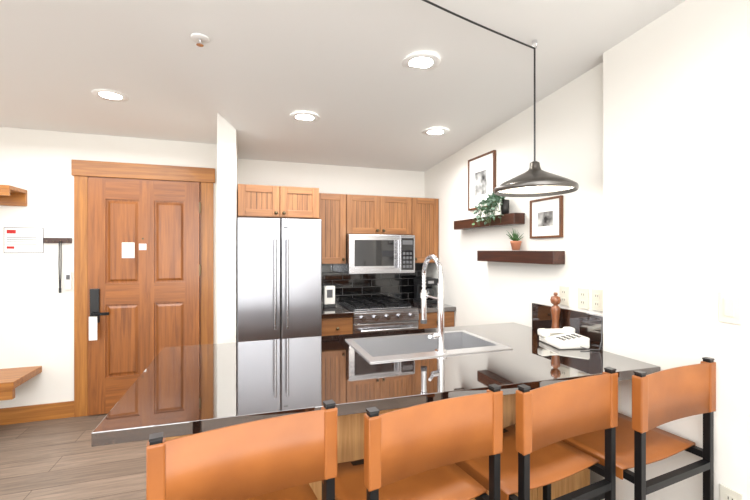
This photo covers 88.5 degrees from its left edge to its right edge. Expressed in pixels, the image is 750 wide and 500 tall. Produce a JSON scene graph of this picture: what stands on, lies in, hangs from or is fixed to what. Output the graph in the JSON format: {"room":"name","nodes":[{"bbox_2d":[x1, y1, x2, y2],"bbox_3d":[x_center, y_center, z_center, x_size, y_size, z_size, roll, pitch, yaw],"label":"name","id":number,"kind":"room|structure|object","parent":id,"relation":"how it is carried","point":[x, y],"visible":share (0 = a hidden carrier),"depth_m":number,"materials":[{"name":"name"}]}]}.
{"room":"kitchen","nodes":[
{"label":"kitchen","id":0,"kind":"room"},
{"bbox_2d":[0,413,148,499],"bbox_3d":[-0.902,1.450,0.647,5.300,0.060,6.400,0,0,-18],"label":"floor","id":1,"kind":"structure","parent":0,"point":[58,459],"depth_m":2.56,"materials":[{"name":"brown wood"}]},
{"bbox_2d":[0,366,41,400],"bbox_3d":[-3.454,1.192,2.767,1.565,0.455,0.419,0,0,-18],"label":"bench","id":2,"kind":"object","parent":1,"relation":"on","point":[11,379],"visible":1,"depth_m":2.94,"materials":[{"name":"brown wood"}]},
{"bbox_2d":[146,400,336,499],"bbox_3d":[-0.397,0.917,1.128,0.447,1.006,0.428,0,0,-28],"label":"bar stool","id":3,"kind":"object","parent":1,"relation":"on","point":[289,457],"visible":1,"depth_m":0.96,"materials":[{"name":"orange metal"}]},
{"bbox_2d":[237,217,321,341],"bbox_3d":[-0.812,0.590,3.216,0.625,1.660,0.726,0,0,-18],"label":"fridge","id":4,"kind":"object","parent":1,"relation":"on","point":[279,278],"visible":0.6,"depth_m":2.91,"materials":[{"name":"grey metal"}]},
{"bbox_2d":[322,302,353,335],"bbox_3d":[-0.401,0.965,3.411,0.274,0.910,0.652,0,0,-18],"label":"base cabinet","id":5,"kind":"object","parent":1,"relation":"on","point":[337,319],"visible":0.29,"depth_m":3.14,"materials":[{"name":"brown wood"}]},
{"bbox_2d":[323,286,334,307],"bbox_3d":[-0.409,0.414,3.427,0.100,0.189,0.070,0,0,-18],"label":"box","id":6,"kind":"object","parent":5,"relation":"on","point":[328,296],"visible":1,"depth_m":3.40,"materials":[{"name":"white plastic"}]},
{"bbox_2d":[165,394,589,499],"bbox_3d":[0.059,0.986,2.007,2.046,0.868,0.650,0,0,-18],"label":"base cabinet","id":7,"kind":"object","parent":1,"relation":"on","point":[350,437],"visible":0.02,"depth_m":1.63,"materials":[{"name":"brown wood"}]},
{"bbox_2d":[91,303,659,446],"bbox_3d":[0.104,0.448,1.861,2.198,0.205,1.066,0,0,-18],"label":"countertop","id":8,"kind":"structure","parent":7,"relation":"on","point":[181,390],"depth_m":1.56,"materials":[{"name":"black stone"}]},
{"bbox_2d":[345,330,512,362],"bbox_3d":[0.270,0.609,2.078,0.770,0.210,0.470,0,0,-18],"label":"sink basin","id":9,"kind":"object","parent":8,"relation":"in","point":[392,348],"visible":0.27,"depth_m":2.22,"materials":[{"name":"silver metal"}]},
{"bbox_2d":[420,254,446,353],"bbox_3d":[0.269,0.263,1.952,0.121,0.481,0.265,0,0,-18],"label":"tap","id":10,"kind":"object","parent":9,"relation":"on","point":[439,334],"visible":1,"depth_m":1.89,"materials":[{"name":"silver metal"}]},
{"bbox_2d":[550,292,560,328],"bbox_3d":[1.063,0.379,2.268,0.062,0.260,0.062,0,0,-18],"label":"pepper mill","id":11,"kind":"object","parent":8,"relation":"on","point":[555,299],"visible":0.88,"depth_m":2.25,"materials":[{"name":"brown wood"}]},
{"bbox_2d":[538,316,601,349],"bbox_3d":[1.028,0.424,2.054,0.217,0.170,0.275,0,0,-18],"label":"desk phone","id":12,"kind":"object","parent":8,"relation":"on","point":[565,338],"visible":0.98,"depth_m":2.04,"materials":[{"name":"white plastic"}]},
{"bbox_2d":[337,297,418,333],"bbox_3d":[0.014,0.936,3.525,0.580,0.928,0.700,0,0,-18],"label":"range","id":13,"kind":"object","parent":1,"relation":"on","point":[379,314],"visible":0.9,"depth_m":3.28,"materials":[{"name":"silver metal"}]},
{"bbox_2d":[322,384,502,499],"bbox_3d":[0.096,0.917,1.265,0.447,1.006,0.428,0,0,-25],"label":"bar stool","id":14,"kind":"object","parent":1,"relation":"on","point":[417,452],"visible":0.83,"depth_m":1.12,"materials":[{"name":"orange leather"}]},
{"bbox_2d":[398,299,455,328],"bbox_3d":[0.456,0.965,3.698,0.365,0.910,0.652,0,0,-18],"label":"base cabinet","id":15,"kind":"object","parent":1,"relation":"on","point":[449,310],"visible":0.1,"depth_m":3.43,"materials":[{"name":"brown wood"}]},
{"bbox_2d":[413,277,437,302],"bbox_3d":[0.500,0.392,3.783,0.170,0.234,0.222,0,0,-18],"label":"coffee maker","id":16,"kind":"object","parent":15,"relation":"on","point":[430,281],"visible":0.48,"depth_m":3.72,"materials":[{"name":"black plastic"}]},
{"bbox_2d":[455,367,617,499],"bbox_3d":[0.554,0.917,1.437,0.447,1.006,0.428,0,0,-25],"label":"bar stool","id":17,"kind":"object","parent":1,"relation":"on","point":[537,453],"visible":0.88,"depth_m":1.30,"materials":[{"name":"orange leather"}]},
{"bbox_2d":[543,357,715,499],"bbox_3d":[1.010,0.917,1.572,0.447,1.006,0.428,0,0,-24],"label":"bar stool","id":18,"kind":"object","parent":1,"relation":"on","point":[659,398],"visible":0.79,"depth_m":1.43,"materials":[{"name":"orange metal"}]},
{"bbox_2d":[0,127,216,424],"bbox_3d":[-2.923,-0.005,3.221,3.100,2.850,0.136,0,0,-18],"label":"wall","id":19,"kind":"structure","parent":0,"point":[36,318],"depth_m":3.22,"materials":[{"name":"white paint"}]},
{"bbox_2d":[0,185,26,205],"bbox_3d":[-3.527,-0.427,2.827,1.465,0.135,0.259,0,0,-18],"label":"shelf","id":20,"kind":"object","parent":19,"relation":"attached to","point":[12,195],"visible":1,"depth_m":3.12,"materials":[{"name":"brown wood"}]},
{"bbox_2d":[4,227,43,252],"bbox_3d":[-2.894,-0.080,3.173,0.265,0.210,0.004,0,0,-18],"label":"paper","id":21,"kind":"object","parent":19,"relation":"attached to","point":[22,240],"visible":1,"depth_m":3.17,"materials":[{"name":"white paper"}]},
{"bbox_2d":[44,238,71,292],"bbox_3d":[-2.666,0.129,3.234,0.195,0.462,0.033,0,0,-18],"label":"rail","id":22,"kind":"object","parent":19,"relation":"attached to","point":[60,241],"visible":1,"depth_m":3.23,"materials":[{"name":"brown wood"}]},
{"bbox_2d":[65,272,71,289],"bbox_3d":[-2.598,0.260,3.263,0.047,0.150,0.021,0,0,-18],"label":"thermostat","id":23,"kind":"object","parent":19,"relation":"attached to","point":[68,280],"visible":1,"depth_m":3.26,"materials":[{"name":"white plastic"}]},
{"bbox_2d":[71,160,214,416],"bbox_3d":[-2.036,0.328,3.443,1.123,2.185,0.035,0,0,-18],"label":"door frame","id":24,"kind":"structure","parent":19,"relation":"attached to","point":[82,171],"depth_m":3.34,"materials":[{"name":"brown wood"}]},
{"bbox_2d":[88,178,200,415],"bbox_3d":[-2.019,0.398,3.397,0.880,2.020,0.112,0,0,-18],"label":"entry door","id":25,"kind":"structure","parent":19,"relation":"in","point":[144,270],"depth_m":3.39,"materials":[{"name":"brown wood"}]},
{"bbox_2d":[217,112,237,343],"bbox_3d":[-1.246,-0.005,3.300,0.130,2.850,1.050,0,0,-18],"label":"wall","id":26,"kind":"structure","parent":0,"point":[227,184],"depth_m":2.80,"materials":[{"name":"white paint"}]},
{"bbox_2d":[238,184,289,219],"bbox_3d":[-0.962,-0.380,3.262,0.369,0.250,0.598,0,0,-18],"label":"upper cabinet","id":27,"kind":"object","parent":26,"relation":"attached to","point":[254,201],"depth_m":2.99,"materials":[{"name":"brown wood"}]},
{"bbox_2d":[238,159,423,197],"bbox_3d":[-0.314,-0.005,3.870,2.000,2.850,0.140,0,0,-18],"label":"wall","id":28,"kind":"structure","parent":0,"point":[332,179],"depth_m":3.77,"materials":[{"name":"white paint"}]},
{"bbox_2d":[290,187,321,219],"bbox_3d":[-0.720,-0.380,3.343,0.370,0.250,0.598,0,0,-18],"label":"upper cabinet","id":29,"kind":"object","parent":28,"relation":"attached to","point":[305,202],"depth_m":3.09,"materials":[{"name":"brown wood"}]},
{"bbox_2d":[322,193,353,263],"bbox_3d":[-0.421,-0.190,3.586,0.348,0.630,0.328,0,0,-18],"label":"upper cabinet","id":30,"kind":"object","parent":28,"relation":"attached to","point":[341,216],"depth_m":3.44,"materials":[{"name":"brown wood"}]},
{"bbox_2d":[354,195,385,234],"bbox_3d":[-0.131,-0.325,3.683,0.379,0.360,0.328,0,0,-18],"label":"upper cabinet","id":31,"kind":"object","parent":28,"relation":"attached to","point":[369,210],"depth_m":3.54,"materials":[{"name":"brown wood"}]},
{"bbox_2d":[339,234,414,273],"bbox_3d":[0.015,0.037,3.666,0.635,0.355,0.452,0,0,-18],"label":"microwave","id":32,"kind":"object","parent":31,"relation":"attached to","point":[372,254],"visible":1,"depth_m":3.48,"materials":[{"name":"silver metal"}]},
{"bbox_2d":[322,263,423,302],"bbox_3d":[-0.056,0.167,3.879,1.222,0.684,0.008,0,0,-18],"label":"tile backsplash","id":33,"kind":"structure","parent":28,"relation":"attached to","point":[398,285],"depth_m":3.88,"materials":[{"name":"black tile"}]},
{"bbox_2d":[386,196,413,234],"bbox_3d":[0.121,-0.325,3.767,0.379,0.360,0.328,0,0,-18],"label":"upper cabinet","id":34,"kind":"object","parent":28,"relation":"attached to","point":[399,210],"depth_m":3.64,"materials":[{"name":"brown wood"}]},
{"bbox_2d":[414,197,438,262],"bbox_3d":[0.410,-0.190,3.864,0.346,0.630,0.328,0,0,-18],"label":"upper cabinet","id":35,"kind":"object","parent":28,"relation":"attached to","point":[426,210],"depth_m":3.73,"materials":[{"name":"brown wood"}]},
{"bbox_2d":[0,0,684,171],"bbox_3d":[-0.935,-1.046,0.636,5.230,0.499,6.400,0,0,-18],"label":"ceiling","id":36,"kind":"structure","parent":0,"point":[255,74],"depth_m":2.06,"materials":[{"name":"white paint"}]},
{"bbox_2d":[92,89,128,101],"bbox_3d":[-1.707,-0.997,2.487,0.200,0.004,0.200,0,0,-18],"label":"recessed light","id":37,"kind":"object","parent":36,"relation":"in","point":[111,95],"visible":1,"depth_m":2.48,"materials":[{"name":"white"}]},
{"bbox_2d":[190,33,208,46],"bbox_3d":[-0.799,-0.952,1.757,0.080,0.034,0.080,0,0,-18],"label":"sprinkler","id":38,"kind":"object","parent":36,"relation":"attached to","point":[200,38],"visible":1,"depth_m":1.75,"materials":[{"name":"white metal"}]},
{"bbox_2d":[290,112,318,121],"bbox_3d":[-0.480,-0.907,2.634,0.200,0.004,0.200,0,0,-18],"label":"recessed light","id":39,"kind":"object","parent":36,"relation":"in","point":[311,117],"visible":0.98,"depth_m":2.61,"materials":[{"name":"white"}]},
{"bbox_2d":[402,53,439,70],"bbox_3d":[0.238,-0.972,1.999,0.200,0.004,0.200,0,0,-18],"label":"recessed light","id":40,"kind":"object","parent":36,"relation":"in","point":[425,60],"visible":1,"depth_m":1.98,"materials":[{"name":"white"}]},
{"bbox_2d":[422,128,448,135],"bbox_3d":[0.465,-0.906,2.960,0.200,0.004,0.200,0,0,-18],"label":"recessed light","id":41,"kind":"object","parent":36,"relation":"in","point":[441,131],"visible":0.98,"depth_m":2.94,"materials":[{"name":"white"}]},
{"bbox_2d":[422,0,578,196],"bbox_3d":[0.339,-0.646,1.635,1.301,0.741,0.486,0,0,-18],"label":"pendant lamp","id":42,"kind":"object","parent":36,"relation":"hanging from","point":[534,180],"visible":1,"depth_m":1.78,"materials":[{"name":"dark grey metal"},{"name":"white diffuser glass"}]},
{"bbox_2d":[424,62,602,499],"bbox_3d":[0.940,-0.005,3.054,0.140,2.850,2.205,0,0,-18],"label":"wall","id":43,"kind":"structure","parent":0,"point":[569,130],"depth_m":2.57,"materials":[{"name":"white paint"}]},
{"bbox_2d":[468,150,495,210],"bbox_3d":[0.847,-0.542,3.073,0.021,0.425,0.360,0,0,-18],"label":"picture frame","id":44,"kind":"object","parent":43,"relation":"attached to","point":[481,177],"visible":0.79,"depth_m":3.06,"materials":[{"name":"white paper"}]},
{"bbox_2d":[454,213,524,229],"bbox_3d":[0.847,-0.212,2.962,0.091,0.076,0.790,0,0,-18],"label":"floating shelf","id":45,"kind":"object","parent":43,"relation":"attached to","point":[508,219],"visible":0.96,"depth_m":2.79,"materials":[{"name":"brown wood"}]},
{"bbox_2d":[472,191,508,224],"bbox_3d":[0.845,-0.306,2.811,0.160,0.264,0.346,0,0,-18],"label":"potted plant","id":46,"kind":"object","parent":45,"relation":"on","point":[497,200],"visible":0.81,"depth_m":2.74,"materials":[{"name":"green plant"}]},
{"bbox_2d":[477,251,564,264],"bbox_3d":[0.959,0.045,2.630,0.091,0.080,0.780,0,0,-18],"label":"floating shelf","id":47,"kind":"object","parent":43,"relation":"attached to","point":[546,257],"visible":1,"depth_m":2.48,"materials":[{"name":"brown wood"}]},
{"bbox_2d":[506,228,522,249],"bbox_3d":[0.946,-0.073,2.610,0.112,0.151,0.127,0,0,-18],"label":"potted plant","id":48,"kind":"object","parent":47,"relation":"on","point":[515,243],"visible":1,"depth_m":2.60,"materials":[{"name":"brown ceramic"}]},
{"bbox_2d":[530,195,562,238],"bbox_3d":[1.069,-0.200,2.411,0.021,0.250,0.265,0,0,-18],"label":"picture frame","id":49,"kind":"object","parent":43,"relation":"attached to","point":[546,217],"visible":1,"depth_m":2.39,"materials":[{"name":"white paper"}]},
{"bbox_2d":[559,286,569,306],"bbox_3d":[1.120,0.272,2.278,0.010,0.116,0.072,0,0,-18],"label":"outlet","id":50,"kind":"object","parent":43,"relation":"attached to","point":[564,293],"visible":1,"depth_m":2.27,"materials":[{"name":"beige plastic"}]},
{"bbox_2d":[578,288,588,309],"bbox_3d":[1.162,0.271,2.150,0.010,0.116,0.072,0,0,-18],"label":"outlet","id":51,"kind":"object","parent":43,"relation":"attached to","point":[583,298],"visible":1,"depth_m":2.14,"materials":[{"name":"beige plastic"}]},
{"bbox_2d":[592,289,602,311],"bbox_3d":[1.192,0.268,2.063,0.010,0.116,0.072,0,0,-18],"label":"outlet","id":52,"kind":"object","parent":43,"relation":"attached to","point":[597,299],"visible":0.88,"depth_m":2.06,"materials":[{"name":"beige plastic"}]},
{"bbox_2d":[603,0,749,499],"bbox_3d":[1.843,-0.005,0.242,0.210,2.850,3.690,0,0,-18],"label":"wall","id":53,"kind":"structure","parent":0,"point":[676,169],"depth_m":1.60,"materials":[{"name":"white paint"}]},
{"bbox_2d":[718,291,741,324],"bbox_3d":[1.326,0.216,1.439,0.012,0.116,0.072,0,0,-18],"label":"light switch","id":54,"kind":"object","parent":53,"relation":"attached to","point":[729,307],"visible":1,"depth_m":1.44,"materials":[{"name":"beige plastic"}]},
{"bbox_2d":[720,484,742,499],"bbox_3d":[1.328,0.950,1.435,0.010,0.116,0.072,0,0,-18],"label":"outlet","id":55,"kind":"object","parent":53,"relation":"attached to","point":[726,493],"visible":1,"depth_m":1.44,"materials":[{"name":"beige plastic"}]}
]}

